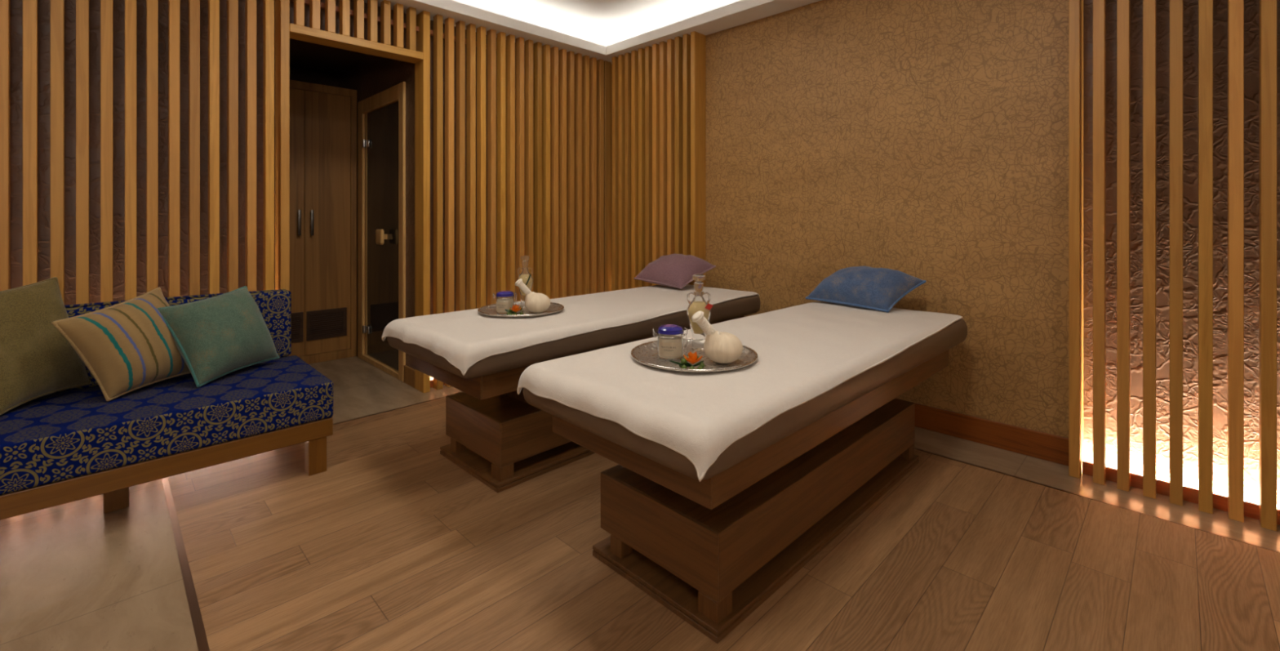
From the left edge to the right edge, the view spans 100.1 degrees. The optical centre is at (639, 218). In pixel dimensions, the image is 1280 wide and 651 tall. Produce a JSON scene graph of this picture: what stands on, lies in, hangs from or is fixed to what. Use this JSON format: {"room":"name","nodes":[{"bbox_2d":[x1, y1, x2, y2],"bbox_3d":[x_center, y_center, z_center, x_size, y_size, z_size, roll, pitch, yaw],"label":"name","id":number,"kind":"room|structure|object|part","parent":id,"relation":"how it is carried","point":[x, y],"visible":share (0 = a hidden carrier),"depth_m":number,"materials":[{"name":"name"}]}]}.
{"room":"spa massage room","nodes":[
{"label":"spa massage room","id":0,"kind":"room"},
{"bbox_2d":[10,0,487,379],"bbox_3d":[-2.126,-0.235,3.317,5.170,2.870,0.100,0,0,-45],"label":"wall","id":1,"kind":"structure","parent":0,"point":[16,6],"depth_m":2.79,"materials":[{"name":"wood"}]},
{"bbox_2d":[289,0,423,63],"bbox_3d":[-1.814,-1.256,3.454,0.784,0.337,0.145,0,0,-45],"label":"screen","id":2,"kind":"object","parent":1,"relation":"attached to","point":[313,34],"visible":0.98,"depth_m":3.41,"materials":[{"name":"brown wood"}]},
{"bbox_3d":[-1.827,-1.315,3.466,0.784,0.030,0.030,0,0,-45],"label":"rail","id":3,"kind":"part","parent":2,"relation":"part of","materials":[{"name":"brown wood"}]},
{"bbox_2d":[289,67,337,87],"bbox_3d":[-3.449,-0.235,4.567,1.760,2.870,0.100,0,0,-45],"label":"wall","id":4,"kind":"structure","parent":0,"point":[296,74],"depth_m":4.94,"materials":[{"name":"brown paint"}]},
{"bbox_2d":[289,38,371,75],"bbox_3d":[-2.807,-1.400,3.923,1.760,0.100,1.720,0,0,-45],"label":"ceiling","id":5,"kind":"structure","parent":0,"point":[305,55],"depth_m":4.51,"materials":[{"name":"brown paint"}]},
{"bbox_2d":[337,54,411,367],"bbox_3d":[-2.219,-0.235,4.508,0.100,2.870,1.720,0,0,-45],"label":"door frame","id":6,"kind":"structure","parent":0,"point":[373,75],"depth_m":4.13,"materials":[{"name":"wood"}]},
{"bbox_2d":[357,81,405,381],"bbox_3d":[-2.066,0.100,4.296,0.142,2.200,0.997,0,0,-45],"label":"door","id":7,"kind":"structure","parent":6,"relation":"in","point":[381,117],"depth_m":4.28,"materials":[{"name":"brown wood"}]},
{"bbox_3d":[-2.011,0.145,4.187,0.065,0.120,0.140,0,0,-45],"label":"handle","id":8,"kind":"part","parent":7,"relation":"part of","materials":[{"name":"brown wood"}]},
{"bbox_3d":[-2.047,0.134,4.276,0.008,2.032,0.752,0,0,-45],"label":"glass pane","id":9,"kind":"part","parent":7,"relation":"part of","materials":[{"name":"brown"}]},
{"bbox_2d":[403,364,414,387],"bbox_3d":[-1.654,1.137,3.860,0.015,0.125,0.203,0,0,-45],"label":"baseboard","id":10,"kind":"structure","parent":6,"relation":"attached to","point":[408,372],"depth_m":3.85,"materials":[{"name":"brown wood"}]},
{"bbox_2d":[364,0,821,64],"bbox_3d":[-0.167,-1.547,1.280,5.070,0.244,5.550,0,0,-45],"label":"ceiling","id":11,"kind":"structure","parent":0,"point":[716,15],"depth_m":4.09,"materials":[{"name":"white paint"}]},
{"bbox_2d":[479,0,714,39],"bbox_3d":[-0.167,-1.755,1.280,5.270,0.170,5.750,0,0,-45],"label":"ceiling","id":12,"kind":"structure","parent":0,"point":[602,19],"depth_m":4.34,"materials":[{"name":"white paint"}]},
{"bbox_2d":[0,355,1279,650],"bbox_3d":[-0.831,1.225,1.960,5.090,0.050,7.450,0,0,-45],"label":"floor","id":13,"kind":"structure","parent":0,"point":[395,545],"depth_m":1.85,"materials":[{"name":"brown wood"}]},
{"bbox_2d":[0,0,289,355],"bbox_3d":[-2.974,-0.113,2.298,2.490,2.625,0.145,0,0,-45],"label":"screen","id":14,"kind":"object","parent":13,"relation":"on","point":[30,7],"visible":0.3,"depth_m":2.69,"materials":[{"name":"brown wood"}]},
{"bbox_3d":[-2.108,-0.113,3.162,0.044,2.625,0.145,0,0,-45],"label":"post","id":15,"kind":"part","parent":14,"relation":"part of","materials":[{"name":"brown wood"}]},
{"bbox_2d":[0,288,333,519],"bbox_3d":[-2.427,0.798,2.149,1.954,0.803,0.779,0,0,-45],"label":"sofa","id":16,"kind":"object","parent":13,"relation":"on","point":[72,444],"visible":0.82,"depth_m":2.21,"materials":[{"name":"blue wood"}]},
{"bbox_2d":[0,276,91,415],"bbox_3d":[-2.558,0.513,2.144,0.251,0.507,0.571,0,0,29],"label":"cushion","id":17,"kind":"object","parent":16,"relation":"on","point":[37,360],"visible":0.89,"depth_m":2.22,"materials":[{"name":"fabric"}]},
{"bbox_3d":[-2.175,1.118,2.230,0.075,0.165,0.070,0,0,-45],"label":"leg","id":18,"kind":"part","parent":16,"relation":"part of","materials":[{"name":"brown wood"}]},
{"bbox_2d":[51,287,191,400],"bbox_3d":[-2.260,0.549,2.411,0.233,0.434,0.509,0,0,8],"label":"cushion","id":19,"kind":"object","parent":16,"relation":"on","point":[127,346],"visible":0.84,"depth_m":2.31,"materials":[{"name":"fabric"}]},
{"bbox_3d":[-2.400,0.860,2.124,1.950,0.183,0.704,0,0,-45],"label":"seat","id":20,"kind":"part","parent":16,"relation":"part of","materials":[{"name":"blue fabric"}]},
{"bbox_3d":[-2.409,0.994,2.128,1.950,0.083,0.715,0,0,-45],"label":"frame","id":21,"kind":"part","parent":16,"relation":"part of","materials":[{"name":"brown wood"}]},
{"bbox_3d":[-2.673,0.587,2.376,1.918,0.380,0.110,0,0,-45],"label":"backrest","id":22,"kind":"part","parent":16,"relation":"part of","materials":[{"name":"blue fabric"}]},
{"bbox_2d":[157,285,279,387],"bbox_3d":[-2.049,0.561,2.662,0.259,0.410,0.473,0,0,14],"label":"cushion","id":23,"kind":"object","parent":16,"relation":"on","point":[217,336],"visible":1,"depth_m":2.55,"materials":[{"name":"green fabric"}]},
{"bbox_3d":[-1.538,1.118,2.547,0.075,0.165,0.070,0,0,-45],"label":"leg","id":24,"kind":"part","parent":16,"relation":"part of","materials":[{"name":"brown wood"}]},
{"bbox_2d":[161,476,209,650],"bbox_3d":[-0.474,1.224,0.750,0.022,0.052,5.232,0,0,-45],"label":"trim","id":25,"kind":"structure","parent":13,"relation":"on","point":[198,626],"depth_m":1.80,"materials":[{"name":"brown wood"}]},
{"bbox_2d":[289,80,356,364],"bbox_3d":[-2.958,0.043,4.508,0.933,2.315,0.538,0,0,-45],"label":"wardrobe","id":26,"kind":"object","parent":13,"relation":"on","point":[323,117],"visible":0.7,"depth_m":4.48,"materials":[{"name":"brown wood"}]},
{"bbox_3d":[-2.913,0.038,4.237,0.454,2.171,0.020,0,0,-45],"label":"door","id":27,"kind":"part","parent":26,"relation":"part of","materials":[{"name":"brown wood"}]},
{"bbox_2d":[291,311,303,342],"bbox_3d":[-2.862,0.885,4.267,0.320,0.240,0.010,0,0,-45],"label":"vent","id":28,"kind":"object","parent":26,"relation":"attached to","point":[297,317],"depth_m":4.35,"materials":[{"name":"brown wood"}]},
{"bbox_3d":[-2.762,0.037,4.348,0.022,0.210,0.036,0,0,-45],"label":"handle","id":29,"kind":"part","parent":26,"relation":"part of","materials":[{"name":"grey metal"}]},
{"bbox_3d":[-2.698,0.037,4.412,0.022,0.210,0.036,0,0,-45],"label":"handle","id":30,"kind":"part","parent":26,"relation":"part of","materials":[{"name":"grey metal"}]},
{"bbox_2d":[306,306,346,340],"bbox_3d":[-2.626,0.885,4.503,0.300,0.240,0.010,0,0,-45],"label":"vent","id":31,"kind":"object","parent":26,"relation":"attached to","point":[322,323],"depth_m":4.50,"materials":[{"name":"brown wood"}]},
{"bbox_3d":[-2.629,0.038,4.521,0.344,2.171,0.020,0,0,-45],"label":"door","id":32,"kind":"part","parent":26,"relation":"part of","materials":[{"name":"brown wood"}]},
{"bbox_2d":[333,395,445,424],"bbox_3d":[-1.323,1.224,3.588,2.780,0.051,0.012,0,0,-45],"label":"trim","id":33,"kind":"structure","parent":13,"relation":"on","point":[445,396],"depth_m":3.35,"materials":[{"name":"brown wood"}]},
{"bbox_2d":[414,10,604,392],"bbox_3d":[-0.950,-0.113,4.315,1.654,2.625,0.145,0,0,-45],"label":"slatted wall","id":34,"kind":"structure","parent":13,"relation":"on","point":[545,104],"depth_m":4.17,"materials":[{"name":"brown wood"}]},
{"bbox_3d":[-1.520,-0.113,3.748,0.046,2.625,0.145,0,0,-45],"label":"post","id":35,"kind":"part","parent":34,"relation":"part of","materials":[{"name":"brown wood"}]},
{"bbox_3d":[-0.944,1.175,4.342,1.608,0.050,0.015,0,0,-45],"label":"rail","id":36,"kind":"part","parent":34,"relation":"part of","materials":[{"name":"brown wood"}]},
{"bbox_3d":[-0.946,-1.315,4.344,1.608,0.030,0.030,0,0,-45],"label":"rail","id":37,"kind":"part","parent":34,"relation":"part of","materials":[{"name":"brown wood"}]},
{"bbox_2d":[386,294,759,492],"bbox_3d":[-0.218,0.855,3.151,0.820,0.690,2.170,0,0,45],"label":"bed","id":38,"kind":"object","parent":13,"relation":"on","point":[504,441],"visible":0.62,"depth_m":2.51,"materials":[{"name":"brown wood"}]},
{"bbox_3d":[-0.903,0.696,2.454,0.704,0.104,0.008,0,0,44],"label":"panel","id":39,"kind":"part","parent":38,"relation":"part of","materials":[{"name":"brown wood"}]},
{"bbox_3d":[-0.802,1.005,2.557,0.524,0.198,0.008,0,0,44],"label":"panel","id":40,"kind":"part","parent":38,"relation":"part of","materials":[{"name":"brown wood"}]},
{"bbox_2d":[381,284,759,375],"bbox_3d":[-0.225,0.557,3.145,0.839,0.117,2.188,0,0,45],"label":"sheet","id":41,"kind":"object","parent":38,"relation":"on","point":[464,338],"visible":0.78,"depth_m":2.61,"materials":[{"name":"white fabric"}]},
{"bbox_2d":[477,301,564,317],"bbox_3d":[-0.637,0.491,2.890,0.453,0.022,0.453,0,0,-45],"label":"serving tray","id":42,"kind":"object","parent":41,"relation":"on","point":[489,309],"visible":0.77,"depth_m":2.84,"materials":[{"name":"metal"}]},
{"bbox_2d":[493,290,516,313],"bbox_3d":[-0.714,0.442,2.840,0.108,0.112,0.100,0,0,-35],"label":"jar","id":43,"kind":"object","parent":42,"relation":"on","point":[504,300],"visible":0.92,"depth_m":2.80,"materials":[{"name":"clear glass"}]},
{"bbox_3d":[-0.714,0.398,2.840,0.096,0.023,0.096,0,0,4],"label":"lid","id":44,"kind":"part","parent":43,"relation":"part of","materials":[{"name":"blue"}]},
{"bbox_3d":[-0.714,0.454,2.840,0.094,0.088,0.094,0,0,4],"label":"glass","id":45,"kind":"part","parent":43,"relation":"part of","materials":[{"name":"white"}]},
{"bbox_2d":[505,303,523,315],"bbox_3d":[-0.652,0.468,2.737,0.116,0.056,0.078,0,0,25],"label":"flower sprig","id":46,"kind":"object","parent":42,"relation":"on","point":[514,308],"visible":0.91,"depth_m":2.73,"materials":[{"name":"orange plant"}]},
{"bbox_2d":[516,255,533,306],"bbox_3d":[-0.648,0.354,3.010,0.091,0.287,0.130,0,0,0],"label":"oil bottle","id":47,"kind":"object","parent":42,"relation":"on","point":[527,279],"visible":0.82,"depth_m":3.01,"materials":[{"name":"clear glass"}]},
{"bbox_2d":[515,278,550,312],"bbox_3d":[-0.556,0.406,2.815,0.179,0.182,0.134,0,0,-45],"label":"herbal compress","id":48,"kind":"object","parent":42,"relation":"on","point":[535,302],"visible":1,"depth_m":2.79,"materials":[{"name":"fabric"}]},
{"bbox_3d":[-0.604,0.368,2.805,0.102,0.107,0.051,0,0,-21],"label":"handle","id":49,"kind":"part","parent":48,"relation":"part of","materials":[{"name":"fabric"}]},
{"bbox_2d":[633,253,715,288],"bbox_3d":[0.251,0.375,3.942,0.352,0.224,0.502,0,0,-45],"label":"cushion","id":50,"kind":"object","parent":41,"relation":"on","point":[673,270],"visible":0.98,"depth_m":3.83,"materials":[{"name":"fabric"}]},
{"bbox_3d":[-0.218,0.577,3.151,0.820,0.134,2.170,0,0,45],"label":"mattress","id":51,"kind":"part","parent":38,"relation":"part of","materials":[{"name":"white fabric"}]},
{"bbox_3d":[-0.228,0.696,3.142,0.704,0.104,1.918,0,0,45],"label":"frame","id":52,"kind":"part","parent":38,"relation":"part of","materials":[{"name":"brown wood"}]},
{"bbox_2d":[604,31,706,291],"bbox_3d":[0.078,-0.113,4.525,0.138,2.625,1.098,0,0,-45],"label":"screen","id":53,"kind":"object","parent":13,"relation":"on","point":[659,91],"visible":0.55,"depth_m":4.39,"materials":[{"name":"brown wood"}]},
{"bbox_3d":[-0.302,-0.113,4.894,0.080,2.625,0.040,0,0,-45],"label":"corner post","id":54,"kind":"part","parent":53,"relation":"part of","materials":[{"name":"brown wood"}]},
{"bbox_3d":[0.451,-0.113,4.151,0.138,2.625,0.041,0,0,-45],"label":"post","id":55,"kind":"part","parent":53,"relation":"part of","materials":[{"name":"brown wood"}]},
{"bbox_2d":[522,318,967,643],"bbox_3d":[0.641,0.855,2.311,2.170,0.690,0.820,0,0,-44],"label":"bed","id":56,"kind":"object","parent":13,"relation":"on","point":[711,550],"visible":0.66,"depth_m":1.75,"materials":[{"name":"brown wood"}]},
{"bbox_3d":[-0.060,0.696,1.630,0.008,0.104,0.704,0,0,-44],"label":"panel","id":57,"kind":"part","parent":56,"relation":"part of","materials":[{"name":"brown wood"}]},
{"bbox_3d":[0.043,1.005,1.730,0.008,0.198,0.524,0,0,-44],"label":"panel","id":58,"kind":"part","parent":56,"relation":"part of","materials":[{"name":"brown wood"}]},
{"bbox_2d":[516,300,964,481],"bbox_3d":[0.634,0.558,2.305,2.186,0.121,0.839,0,0,-44],"label":"sheet","id":59,"kind":"object","parent":56,"relation":"on","point":[805,351],"visible":0.76,"depth_m":1.72,"materials":[{"name":"white fabric"}]},
{"bbox_2d":[631,337,758,373],"bbox_3d":[0.193,0.491,1.931,0.453,0.022,0.453,0,0,-45],"label":"serving tray","id":60,"kind":"object","parent":59,"relation":"on","point":[646,353],"visible":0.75,"depth_m":1.87,"materials":[{"name":"metal"}]},
{"bbox_2d":[652,324,687,359],"bbox_3d":[0.109,0.442,1.930,0.108,0.112,0.100,0,0,-35],"label":"jar","id":61,"kind":"object","parent":60,"relation":"on","point":[670,339],"visible":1,"depth_m":1.89,"materials":[{"name":"clear glass"}]},
{"bbox_3d":[0.110,0.454,1.930,0.094,0.088,0.094,0,0,4],"label":"glass","id":62,"kind":"part","parent":61,"relation":"part of","materials":[{"name":"white"}]},
{"bbox_3d":[0.110,0.398,1.930,0.096,0.023,0.096,0,0,4],"label":"lid","id":63,"kind":"part","parent":61,"relation":"part of","materials":[{"name":"blue plastic"}]},
{"bbox_2d":[669,351,704,368],"bbox_3d":[0.155,0.468,1.759,0.116,0.056,0.078,0,0,0],"label":"flower sprig","id":64,"kind":"object","parent":60,"relation":"on","point":[691,357],"visible":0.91,"depth_m":1.76,"materials":[{"name":"orange plant"}]},
{"bbox_2d":[686,273,713,351],"bbox_3d":[0.222,0.354,2.030,0.090,0.287,0.090,0,0,-18],"label":"oil bottle","id":65,"kind":"object","parent":60,"relation":"on","point":[698,303],"visible":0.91,"depth_m":2.01,"materials":[{"name":"clear glass"}]},
{"bbox_3d":[0.193,0.301,2.030,0.030,0.045,0.008,0,0,0],"label":"handle","id":66,"kind":"part","parent":65,"relation":"part of","materials":[{"name":"clear glass"}]},
{"bbox_3d":[0.222,0.388,2.030,0.090,0.220,0.090,0,0,0],"label":"glass","id":67,"kind":"part","parent":65,"relation":"part of","materials":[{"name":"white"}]},
{"bbox_3d":[0.251,0.301,2.030,0.030,0.045,0.008,0,0,0],"label":"handle","id":68,"kind":"part","parent":65,"relation":"part of","materials":[{"name":"clear glass"}]},
{"bbox_2d":[691,310,742,363],"bbox_3d":[0.272,0.406,1.839,0.179,0.182,0.134,0,0,-45],"label":"herbal compress","id":69,"kind":"object","parent":60,"relation":"on","point":[721,347],"visible":1,"depth_m":1.81,"materials":[{"name":"fabric"}]},
{"bbox_3d":[0.224,0.368,1.830,0.102,0.107,0.051,0,0,-21],"label":"handle","id":70,"kind":"part","parent":69,"relation":"part of","materials":[{"name":"fabric"}]},
{"bbox_2d":[805,266,926,312],"bbox_3d":[1.284,0.388,3.086,0.290,0.226,0.578,0,0,-40],"label":"cushion","id":71,"kind":"object","parent":59,"relation":"on","point":[880,289],"visible":1,"depth_m":2.96,"materials":[{"name":"blue fabric"}]},
{"bbox_3d":[0.641,0.577,2.311,2.170,0.134,0.820,0,0,-44],"label":"mattress","id":72,"kind":"part","parent":56,"relation":"part of","materials":[{"name":"white fabric"}]},
{"bbox_3d":[0.631,0.696,2.301,1.918,0.104,0.704,0,0,-44],"label":"frame","id":73,"kind":"part","parent":56,"relation":"part of","materials":[{"name":"brown wood"}]},
{"bbox_2d":[914,447,1279,552],"bbox_3d":[1.508,1.224,2.724,0.012,0.051,5.232,0,0,-45],"label":"trim","id":74,"kind":"structure","parent":13,"relation":"on","point":[914,447],"depth_m":2.24,"materials":[{"name":"brown wood"}]},
{"bbox_2d":[1068,0,1279,530],"bbox_3d":[2.774,-0.113,1.819,0.138,2.625,2.061,0,0,-45],"label":"screen","id":75,"kind":"object","parent":13,"relation":"on","point":[1267,512],"visible":1,"depth_m":2.26,"materials":[{"name":"brown wood"}]},
{"bbox_3d":[2.061,-0.113,2.535,0.138,2.625,0.040,0,0,-45],"label":"post","id":76,"kind":"part","parent":75,"relation":"part of","materials":[{"name":"brown wood"}]},
{"bbox_3d":[2.792,1.170,1.808,0.008,0.060,2.020,0,0,-45],"label":"rail","id":77,"kind":"part","parent":75,"relation":"part of","materials":[{"name":"brown wood"}]},
{"bbox_2d":[611,0,1279,509],"bbox_3d":[1.699,-0.235,3.069,0.100,2.870,5.650,0,0,-45],"label":"wall","id":78,"kind":"structure","parent":0,"point":[927,140],"depth_m":2.86,"materials":[{"name":"brown"}]},
{"bbox_2d":[915,403,1068,466],"bbox_3d":[1.300,1.134,3.386,0.018,0.132,2.238,0,0,-45],"label":"baseboard","id":79,"kind":"structure","parent":78,"relation":"attached to","point":[1035,443],"depth_m":2.81,"materials":[{"name":"brown wood"}]}
]}

